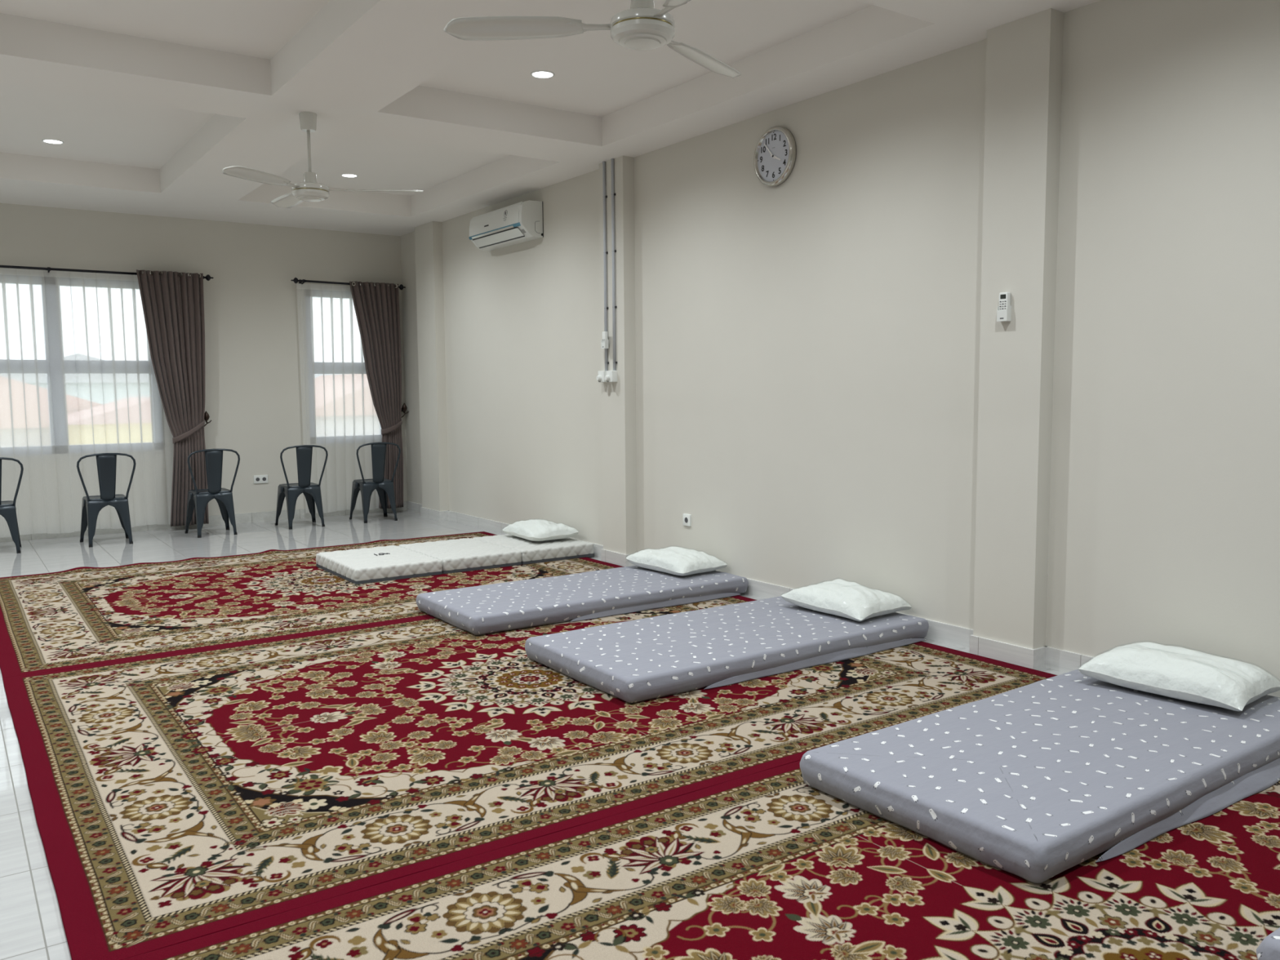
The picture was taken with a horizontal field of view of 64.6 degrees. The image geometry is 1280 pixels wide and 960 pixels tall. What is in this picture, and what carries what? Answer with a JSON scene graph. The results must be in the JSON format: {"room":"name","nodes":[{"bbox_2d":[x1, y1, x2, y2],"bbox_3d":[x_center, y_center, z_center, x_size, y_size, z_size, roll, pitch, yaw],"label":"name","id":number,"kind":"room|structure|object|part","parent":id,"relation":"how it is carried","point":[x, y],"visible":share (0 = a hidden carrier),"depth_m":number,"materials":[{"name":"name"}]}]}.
{"room":"shared sleeping hall","nodes":[
{"label":"shared sleeping hall","id":0,"kind":"room"},
{"bbox_2d":[0,203,407,515],"bbox_3d":[-5.836,-1.161,9.122,7.712,3.450,0.160,-4,6,-35],"label":"wall","id":1,"kind":"structure","parent":0,"point":[253,404],"depth_m":10.27,"materials":[{"name":"paint"}]},
{"bbox_2d":[0,265,213,280],"bbox_3d":[-5.358,-1.895,9.196,2.793,0.099,0.162,-4,6,-35],"label":"curtain rod","id":2,"kind":"object","parent":1,"relation":"attached to","point":[207,277],"visible":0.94,"depth_m":9.25,"materials":[{"name":"black metal"}]},
{"bbox_2d":[0,267,173,537],"bbox_3d":[-5.468,-0.699,9.251,2.250,2.405,0.060,-4,6,-35],"label":"sheer curtain","id":3,"kind":"object","parent":2,"relation":"hanging from","point":[77,379],"visible":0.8,"depth_m":9.39,"materials":[{"name":"white fabric"}]},
{"bbox_2d":[136,269,208,526],"bbox_3d":[-4.490,-0.773,9.797,0.589,2.443,0.142,-4,6,-35],"label":"curtain","id":4,"kind":"object","parent":2,"relation":"hanging from","point":[173,302],"visible":0.9,"depth_m":9.80,"materials":[{"name":"brown fabric"}]},
{"bbox_2d":[0,501,407,542],"bbox_3d":[-5.779,0.512,9.200,7.700,0.102,0.012,-4,6,-35],"label":"baseboard","id":5,"kind":"structure","parent":1,"relation":"attached to","point":[214,520],"depth_m":10.31,"materials":[{"name":"tile"}]},
{"bbox_2d":[204,410,211,426],"bbox_3d":[-4.312,-0.601,10.051,0.102,0.172,0.138,-4,6,-35],"label":"curtain holdback","id":6,"kind":"object","parent":1,"relation":"attached to","point":[206,416],"visible":0.84,"depth_m":10.01,"materials":[{"name":"brown metal"}]},
{"bbox_2d":[253,475,267,483],"bbox_3d":[-3.912,-0.008,10.457,0.142,0.084,0.012,-4,6,-35],"label":"wall socket","id":7,"kind":"object","parent":1,"relation":"attached to","point":[257,478],"visible":1,"depth_m":10.45,"materials":[{"name":"white plastic"}]},
{"bbox_2d":[255,476,266,481],"bbox_3d":[-3.909,-0.008,10.453,0.113,0.048,0.002,-4,6,-35],"label":"outlet","id":8,"kind":"object","parent":7,"relation":"attached to","point":[257,478],"depth_m":10.45,"materials":[{"name":"white plastic"}]},
{"bbox_2d":[290,277,405,289],"bbox_3d":[-3.094,-2.064,10.761,1.238,0.103,0.162,-4,6,-35],"label":"curtain rod","id":9,"kind":"object","parent":1,"relation":"attached to","point":[295,280],"visible":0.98,"depth_m":10.54,"materials":[{"name":"black metal"}]},
{"bbox_2d":[296,283,382,513],"bbox_3d":[-3.103,-0.865,10.887,1.080,2.405,0.058,-4,6,-35],"label":"sheer curtain","id":10,"kind":"object","parent":9,"relation":"hanging from","point":[340,415],"visible":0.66,"depth_m":10.77,"materials":[{"name":"white fabric"}]},
{"bbox_2d":[349,281,403,508],"bbox_3d":[-2.834,-0.897,10.938,0.548,2.430,0.142,-4,6,-36],"label":"curtain","id":11,"kind":"object","parent":9,"relation":"hanging from","point":[376,304],"visible":0.82,"depth_m":10.93,"materials":[{"name":"brown fabric"}]},
{"bbox_2d":[0,510,1065,959],"bbox_3d":[-1.954,1.091,3.739,8.112,0.120,13.795,-4,6,-35],"label":"floor","id":12,"kind":"structure","parent":0,"point":[32,927],"depth_m":8.06,"materials":[{"name":"tile"}]},
{"bbox_2d":[0,457,23,553],"bbox_3d":[-5.488,0.206,8.583,0.465,0.820,0.424,-4,6,-35],"label":"metal chair","id":13,"kind":"object","parent":12,"relation":"on","point":[7,508],"visible":1,"depth_m":8.53,"materials":[{"name":"metal"}]},
{"bbox_3d":[-5.495,0.210,8.594,0.333,0.024,0.333,-4,6,-35],"label":"seat","id":14,"kind":"part","parent":13,"relation":"part of","materials":[{"name":"metal"}]},
{"bbox_3d":[-5.359,0.416,8.571,0.174,0.400,0.207,-4,6,-35],"label":"leg","id":15,"kind":"part","parent":13,"relation":"part of","materials":[{"name":"metal"}]},
{"bbox_3d":[-5.465,0.401,8.748,0.202,0.400,0.207,-4,6,-35],"label":"leg","id":16,"kind":"part","parent":13,"relation":"part of","materials":[{"name":"metal"}]},
{"bbox_2d":[76,453,136,547],"bbox_3d":[-4.781,0.157,9.066,0.465,0.820,0.424,-4,6,-35],"label":"metal chair","id":17,"kind":"object","parent":12,"relation":"on","point":[91,505],"visible":1,"depth_m":8.91,"materials":[{"name":"metal"}]},
{"bbox_3d":[-4.924,0.363,9.116,0.202,0.400,0.207,-4,6,-35],"label":"leg","id":18,"kind":"part","parent":17,"relation":"part of","materials":[{"name":"metal"}]},
{"bbox_3d":[-4.795,0.377,8.955,0.174,0.400,0.207,-4,6,-35],"label":"leg","id":19,"kind":"part","parent":17,"relation":"part of","materials":[{"name":"metal"}]},
{"bbox_3d":[-4.788,0.161,9.076,0.333,0.024,0.333,-4,6,-35],"label":"seat","id":20,"kind":"part","parent":17,"relation":"part of","materials":[{"name":"metal"}]},
{"bbox_3d":[-4.652,0.367,9.054,0.174,0.400,0.207,-4,6,-35],"label":"leg","id":21,"kind":"part","parent":17,"relation":"part of","materials":[{"name":"metal"}]},
{"bbox_3d":[-4.759,0.352,9.231,0.202,0.400,0.207,-4,6,-35],"label":"leg","id":22,"kind":"part","parent":17,"relation":"part of","materials":[{"name":"metal"}]},
{"bbox_2d":[184,448,239,537],"bbox_3d":[-4.062,0.104,9.587,0.465,0.820,0.424,-4,6,-36],"label":"metal chair","id":23,"kind":"object","parent":12,"relation":"on","point":[198,498],"visible":1,"depth_m":9.45,"materials":[{"name":"metal"}]},
{"bbox_3d":[-4.206,0.311,9.635,0.202,0.400,0.207,-4,6,-36],"label":"leg","id":24,"kind":"part","parent":23,"relation":"part of","materials":[{"name":"metal"}]},
{"bbox_3d":[-4.074,0.324,9.476,0.174,0.400,0.207,-4,6,-36],"label":"leg","id":25,"kind":"part","parent":23,"relation":"part of","materials":[{"name":"metal"}]},
{"bbox_3d":[-4.070,0.108,9.598,0.333,0.024,0.333,-4,6,-36],"label":"seat","id":26,"kind":"part","parent":23,"relation":"part of","materials":[{"name":"metal"}]},
{"bbox_3d":[-4.043,0.299,9.753,0.202,0.400,0.207,-4,6,-36],"label":"leg","id":27,"kind":"part","parent":23,"relation":"part of","materials":[{"name":"metal"}]},
{"bbox_3d":[-3.933,0.314,9.578,0.174,0.400,0.207,-4,6,-36],"label":"leg","id":28,"kind":"part","parent":23,"relation":"part of","materials":[{"name":"metal"}]},
{"bbox_2d":[275,444,328,529],"bbox_3d":[-3.394,0.051,10.110,0.465,0.820,0.424,-4,6,-35],"label":"metal chair","id":29,"kind":"object","parent":12,"relation":"on","point":[311,491],"visible":1,"depth_m":9.97,"materials":[{"name":"metal"}]},
{"bbox_3d":[-3.537,0.258,10.161,0.202,0.400,0.207,-4,6,-35],"label":"leg","id":30,"kind":"part","parent":29,"relation":"part of","materials":[{"name":"metal"}]},
{"bbox_3d":[-3.408,0.272,9.999,0.174,0.400,0.207,-4,6,-35],"label":"leg","id":31,"kind":"part","parent":29,"relation":"part of","materials":[{"name":"metal"}]},
{"bbox_3d":[-3.401,0.056,10.121,0.333,0.024,0.333,-4,6,-35],"label":"seat","id":32,"kind":"part","parent":29,"relation":"part of","materials":[{"name":"metal"}]},
{"bbox_3d":[-3.372,0.246,10.275,0.202,0.400,0.207,-4,6,-35],"label":"leg","id":33,"kind":"part","parent":29,"relation":"part of","materials":[{"name":"metal"}]},
{"bbox_3d":[-3.265,0.262,10.098,0.174,0.400,0.207,-4,6,-35],"label":"leg","id":34,"kind":"part","parent":29,"relation":"part of","materials":[{"name":"metal"}]},
{"bbox_2d":[0,531,623,679],"bbox_3d":[-2.239,0.704,7.172,4.008,0.034,3.087,-4,6,-35],"label":"rug","id":35,"kind":"object","parent":12,"relation":"on","point":[82,616],"visible":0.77,"depth_m":6.44,"materials":[{"name":"carpet"}]},
{"bbox_2d":[315,533,594,584],"bbox_3d":[-1.420,0.579,7.920,1.956,0.110,0.909,-4,6,-35],"label":"mattress","id":36,"kind":"object","parent":35,"relation":"on","point":[390,562],"visible":0.9,"depth_m":7.64,"materials":[{"name":"white fabric"}]},
{"bbox_3d":[-1.955,0.609,7.550,0.654,0.086,0.909,-4,6,-35],"label":"panel","id":37,"kind":"part","parent":36,"relation":"part of","materials":[{"name":"white fabric"}]},
{"bbox_3d":[-1.420,0.572,7.920,0.654,0.086,0.909,-4,6,-35],"label":"panel","id":38,"kind":"part","parent":36,"relation":"part of","materials":[{"name":"white fabric"}]},
{"bbox_3d":[-0.886,0.534,8.290,0.654,0.086,0.909,-4,6,-35],"label":"panel","id":39,"kind":"part","parent":36,"relation":"part of","materials":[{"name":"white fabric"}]},
{"bbox_2d":[502,519,578,541],"bbox_3d":[-0.826,0.398,8.375,0.425,0.148,0.680,-4,6,-32],"label":"pillow","id":40,"kind":"object","parent":36,"relation":"on","point":[536,530],"visible":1,"depth_m":8.20,"materials":[{"name":"white fabric"}]},
{"bbox_2d":[349,442,400,523],"bbox_3d":[-2.769,0.008,10.530,0.465,0.820,0.424,-4,6,-33],"label":"metal chair","id":41,"kind":"object","parent":12,"relation":"on","point":[384,486],"visible":1,"depth_m":10.39,"materials":[{"name":"metal"}]},
{"bbox_3d":[-2.912,0.215,10.584,0.202,0.400,0.207,-4,6,-33],"label":"leg","id":42,"kind":"part","parent":41,"relation":"part of","materials":[{"name":"metal"}]},
{"bbox_3d":[-2.786,0.229,10.420,0.174,0.400,0.207,-4,6,-33],"label":"leg","id":43,"kind":"part","parent":41,"relation":"part of","materials":[{"name":"metal"}]},
{"bbox_3d":[-2.776,0.013,10.541,0.333,0.024,0.333,-4,6,-33],"label":"seat","id":44,"kind":"part","parent":41,"relation":"part of","materials":[{"name":"metal"}]},
{"bbox_3d":[-2.744,0.204,10.695,0.202,0.400,0.207,-4,6,-33],"label":"leg","id":45,"kind":"part","parent":41,"relation":"part of","materials":[{"name":"metal"}]},
{"bbox_3d":[-2.641,0.219,10.516,0.174,0.400,0.207,-4,6,-33],"label":"leg","id":46,"kind":"part","parent":41,"relation":"part of","materials":[{"name":"metal"}]},
{"bbox_2d":[3,595,1057,959],"bbox_3d":[-0.511,0.927,4.696,4.008,0.012,2.973,-4,6,-35],"label":"rug","id":47,"kind":"object","parent":12,"relation":"on","point":[181,797],"visible":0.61,"depth_m":3.77,"materials":[{"name":"carpet"}]},
{"bbox_2d":[415,565,748,635],"bbox_3d":[-0.325,0.711,6.365,1.978,0.110,0.848,-4,6,-35],"label":"mattress","id":48,"kind":"object","parent":47,"relation":"on","point":[481,610],"visible":0.89,"depth_m":6.10,"materials":[{"name":"grey fabric"}]},
{"bbox_2d":[625,546,727,575],"bbox_3d":[0.244,0.532,6.859,0.415,0.144,0.680,-5,7,-39],"label":"pillow","id":49,"kind":"object","parent":48,"relation":"on","point":[677,561],"visible":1,"depth_m":6.71,"materials":[{"name":"white fabric"}]},
{"bbox_2d":[524,595,928,702],"bbox_3d":[0.483,0.811,5.190,1.949,0.113,0.968,-4,6,-35],"label":"mattress","id":50,"kind":"object","parent":47,"relation":"on","point":[636,660],"visible":0.88,"depth_m":4.91,"materials":[{"name":"grey fabric"}]},
{"bbox_2d":[781,578,911,621],"bbox_3d":[1.128,0.636,5.566,0.435,0.151,0.661,-4,7,-38],"label":"pillow","id":51,"kind":"object","parent":50,"relation":"on","point":[854,601],"visible":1,"depth_m":5.42,"materials":[{"name":"white fabric"}]},
{"bbox_2d":[122,760,1279,959],"bbox_3d":[1.187,1.135,2.263,4.008,0.012,2.980,-4,6,-35],"label":"rug","id":52,"kind":"object","parent":12,"relation":"on","point":[768,864],"visible":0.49,"depth_m":2.67,"materials":[{"name":"carpet"}]},
{"bbox_2d":[800,669,1279,883],"bbox_3d":[1.593,0.943,3.594,1.963,0.122,0.968,-4,6,-36],"label":"mattress","id":53,"kind":"object","parent":52,"relation":"on","point":[1033,782],"visible":0.9,"depth_m":3.27,"materials":[{"name":"grey fabric"}]},
{"bbox_2d":[1076,642,1279,711],"bbox_3d":[2.155,0.754,4.049,0.445,0.158,0.699,-5,7,-40],"label":"pillow","id":54,"kind":"object","parent":53,"relation":"on","point":[1179,673],"visible":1,"depth_m":3.92,"materials":[{"name":"white fabric"}]},
{"bbox_2d":[1256,927,1279,959],"bbox_3d":[2.421,1.044,2.415,1.954,0.121,0.957,-4,6,-35],"label":"mattress","id":55,"kind":"object","parent":52,"relation":"on","point":[1268,948],"visible":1,"depth_m":2.23,"materials":[{"name":"grey fabric"}]},
{"bbox_2d":[0,0,1100,235],"bbox_3d":[-1.979,-2.196,3.440,7.712,0.419,13.395,-4,6,-35],"label":"ceiling","id":56,"kind":"structure","parent":0,"point":[148,102],"depth_m":5.97,"materials":[{"name":"paint"}]},
{"bbox_2d":[41,138,64,144],"bbox_3d":[-4.413,-2.544,7.619,0.148,0.006,0.148,-4,6,-35],"label":"recessed light","id":57,"kind":"object","parent":56,"relation":"in","point":[46,140],"visible":1,"depth_m":7.62,"materials":[{"name":"white plastic"}]},
{"bbox_2d":[222,111,422,208],"bbox_3d":[-2.107,-1.987,6.336,1.184,0.520,1.058,-4,6,-35],"label":"ceiling fan","id":58,"kind":"object","parent":56,"relation":"hanging from","point":[308,190],"visible":1,"depth_m":6.15,"materials":[{"name":"white paint"}]},
{"bbox_3d":[-2.205,-1.747,5.823,0.133,0.034,0.476,2,6,24],"label":"blade","id":59,"kind":"part","parent":58,"relation":"part of","materials":[{"name":"white paint"}]},
{"bbox_3d":[-2.284,-1.815,6.582,0.134,0.034,0.476,-4,6,-35],"label":"blade","id":60,"kind":"part","parent":58,"relation":"part of","materials":[{"name":"white paint"}]},
{"bbox_3d":[-2.025,-1.992,6.207,0.019,0.292,0.018,-4,6,-35],"label":"down rod","id":61,"kind":"part","parent":58,"relation":"part of","materials":[{"name":"white paint"}]},
{"bbox_3d":[-2.024,-1.848,6.220,0.088,0.072,0.088,-4,6,-35],"label":"rod","id":62,"kind":"part","parent":58,"relation":"part of","materials":[{"name":"white paint"}]},
{"bbox_3d":[-2.023,-1.767,6.227,0.220,0.100,0.220,-4,6,-35],"label":"motor","id":63,"kind":"part","parent":58,"relation":"part of","materials":[{"name":"white paint"}]},
{"bbox_3d":[-1.583,-1.792,6.270,0.476,0.034,0.133,-1,5,-6],"label":"blade","id":64,"kind":"part","parent":58,"relation":"part of","materials":[{"name":"white paint"}]},
{"bbox_2d":[340,173,358,177],"bbox_3d":[-2.554,-2.675,8.905,0.148,0.006,0.148,-4,6,-35],"label":"recessed light","id":65,"kind":"object","parent":56,"relation":"in","point":[341,175],"visible":1,"depth_m":8.89,"materials":[{"name":"white plastic"}]},
{"bbox_2d":[530,70,555,78],"bbox_3d":[-0.585,-2.433,6.082,0.148,0.006,0.148,-4,6,-35],"label":"recessed light","id":66,"kind":"object","parent":56,"relation":"in","point":[539,73],"visible":1,"depth_m":6.07,"materials":[{"name":"white plastic"}]},
{"bbox_2d":[444,0,741,78],"bbox_3d":[0.110,-1.732,3.353,1.178,0.520,1.105,-4,6,-35],"label":"ceiling fan","id":67,"kind":"object","parent":56,"relation":"hanging from","point":[641,27],"visible":1,"depth_m":3.44,"materials":[{"name":"white paint"}]},
{"bbox_3d":[-0.434,-1.546,3.466,0.476,0.034,0.133,0,5,2],"label":"blade","id":68,"kind":"part","parent":67,"relation":"part of","materials":[{"name":"white paint"}]},
{"bbox_3d":[0.008,-1.611,3.443,0.088,0.072,0.088,-4,6,-35],"label":"rod","id":69,"kind":"part","parent":67,"relation":"part of","materials":[{"name":"white paint"}]},
{"bbox_3d":[0.009,-1.530,3.450,0.220,0.100,0.220,-4,6,-35],"label":"motor","id":70,"kind":"part","parent":67,"relation":"part of","materials":[{"name":"white paint"}]},
{"bbox_3d":[0.215,-1.514,3.059,0.133,0.034,0.476,-3,6,-28],"label":"blade","id":71,"kind":"part","parent":67,"relation":"part of","materials":[{"name":"white paint"}]},
{"bbox_3d":[0.244,-1.583,3.822,0.133,0.034,0.476,3,6,32],"label":"blade","id":72,"kind":"part","parent":67,"relation":"part of","materials":[{"name":"white paint"}]},
{"bbox_2d":[400,0,1279,697],"bbox_3d":[1.264,-0.914,5.812,0.160,3.450,13.715,-4,6,-35],"label":"wall","id":73,"kind":"structure","parent":0,"point":[807,344],"depth_m":5.39,"materials":[{"name":"paint"}]},
{"bbox_2d":[401,403,408,417],"bbox_3d":[-2.623,-0.769,11.215,0.102,0.172,0.138,-4,6,-35],"label":"curtain holdback","id":74,"kind":"object","parent":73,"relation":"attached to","point":[404,407],"visible":0.86,"depth_m":11.17,"materials":[{"name":"brown metal"}]},
{"bbox_2d":[414,221,448,511],"bbox_3d":[-2.160,-1.105,10.516,0.100,3.031,0.465,-4,6,-35],"label":"pilaster","id":75,"kind":"object","parent":73,"relation":"attached to","point":[428,236],"depth_m":10.41,"materials":[{"name":"paint"}]},
{"bbox_2d":[468,200,543,250],"bbox_3d":[-1.190,-2.228,8.897,0.216,0.295,1.002,-4,6,-35],"label":"air conditioner","id":76,"kind":"object","parent":73,"relation":"attached to","point":[520,222],"visible":1,"depth_m":8.69,"materials":[{"name":"white plastic"}]},
{"bbox_3d":[-1.271,-2.275,8.862,0.042,0.176,0.949,-4,6,-35],"label":"panel","id":77,"kind":"part","parent":76,"relation":"part of","materials":[{"name":"white plastic"}]},
{"bbox_2d":[595,370,606,382],"bbox_3d":[-0.288,-0.785,7.691,0.071,0.086,0.086,-4,6,-35],"label":"box","id":78,"kind":"object","parent":73,"relation":"attached to","point":[601,377],"visible":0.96,"depth_m":7.67,"materials":[{"name":"white plastic"}]},
{"bbox_2d":[602,161,608,370],"bbox_3d":[-0.260,-1.596,7.608,0.024,1.549,0.035,-4,6,-35],"label":"conduit pipe","id":79,"kind":"object","parent":73,"relation":"attached to","point":[605,252],"visible":1,"depth_m":7.59,"materials":[{"name":"plastic"}]},
{"bbox_2d":[600,339,608,348],"bbox_3d":[-0.265,-1.023,7.628,0.033,0.068,0.052,-4,6,-35],"label":"remote holder","id":80,"kind":"object","parent":79,"relation":"attached to","point":[605,344],"visible":1,"depth_m":7.61,"materials":[{"name":"plastic"}]},
{"bbox_2d":[602,331,607,342],"bbox_3d":[-0.265,-1.054,7.625,0.022,0.123,0.046,-4,6,-35],"label":"remote control","id":81,"kind":"object","parent":80,"relation":"in","point":[604,333],"visible":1,"depth_m":7.61,"materials":[{"name":"white plastic"}]},
{"bbox_2d":[604,370,617,382],"bbox_3d":[-0.223,-0.777,7.597,0.071,0.086,0.086,-4,6,-35],"label":"box","id":82,"kind":"object","parent":73,"relation":"attached to","point":[611,375],"visible":1,"depth_m":7.58,"materials":[{"name":"white plastic"}]},
{"bbox_2d":[610,158,617,370],"bbox_3d":[-0.195,-1.588,7.515,0.024,1.549,0.035,-4,6,-35],"label":"conduit pipe","id":83,"kind":"object","parent":73,"relation":"attached to","point":[613,193],"visible":1,"depth_m":7.51,"materials":[{"name":"plastic"}]},
{"bbox_2d":[599,155,636,554],"bbox_3d":[-0.165,-0.861,7.655,0.100,3.031,0.320,-4,6,-35],"label":"pilaster","id":84,"kind":"object","parent":73,"relation":"attached to","point":[619,397],"depth_m":7.58,"materials":[{"name":"paint"}]},
{"bbox_2d":[683,513,691,526],"bbox_3d":[0.330,0.282,7.134,0.012,0.084,0.084,-4,6,-35],"label":"wall socket","id":85,"kind":"object","parent":73,"relation":"attached to","point":[686,517],"visible":1,"depth_m":7.12,"materials":[{"name":"white plastic"}]},
{"bbox_2d":[684,516,688,523],"bbox_3d":[0.326,0.282,7.131,0.002,0.048,0.048,-4,6,-35],"label":"outlet","id":86,"kind":"object","parent":85,"relation":"attached to","point":[686,518],"depth_m":7.13,"materials":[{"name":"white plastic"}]},
{"bbox_2d":[407,501,1094,672],"bbox_3d":[1.165,0.761,5.887,0.112,0.102,13.395,-4,6,-35],"label":"baseboard","id":87,"kind":"structure","parent":73,"relation":"attached to","point":[1042,657],"depth_m":5.28,"materials":[{"name":"tile"}]},
{"bbox_2d":[753,126,796,186],"bbox_3d":[0.817,-1.971,6.173,0.043,0.352,0.352,-4,6,-35],"label":"wall clock","id":88,"kind":"object","parent":73,"relation":"attached to","point":[775,151],"visible":1,"depth_m":6.16,"materials":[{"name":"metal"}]},
{"bbox_2d":[996,305,1011,321],"bbox_3d":[1.728,-0.790,4.810,0.033,0.073,0.056,-4,6,-35],"label":"remote holder","id":89,"kind":"object","parent":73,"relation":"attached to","point":[1006,315],"visible":1,"depth_m":4.79,"materials":[{"name":"plastic"}]},
{"bbox_2d":[998,292,1010,311],"bbox_3d":[1.728,-0.823,4.807,0.022,0.132,0.049,-4,6,-35],"label":"remote control","id":90,"kind":"object","parent":89,"relation":"in","point":[1004,297],"visible":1,"depth_m":4.79,"materials":[{"name":"white plastic"}]},
{"bbox_2d":[973,8,1063,648],"bbox_3d":[1.797,-0.620,4.843,0.100,3.031,0.337,-4,6,-35],"label":"pilaster","id":91,"kind":"object","parent":73,"relation":"attached to","point":[1024,55],"depth_m":4.78,"materials":[{"name":"paint"}]}
]}

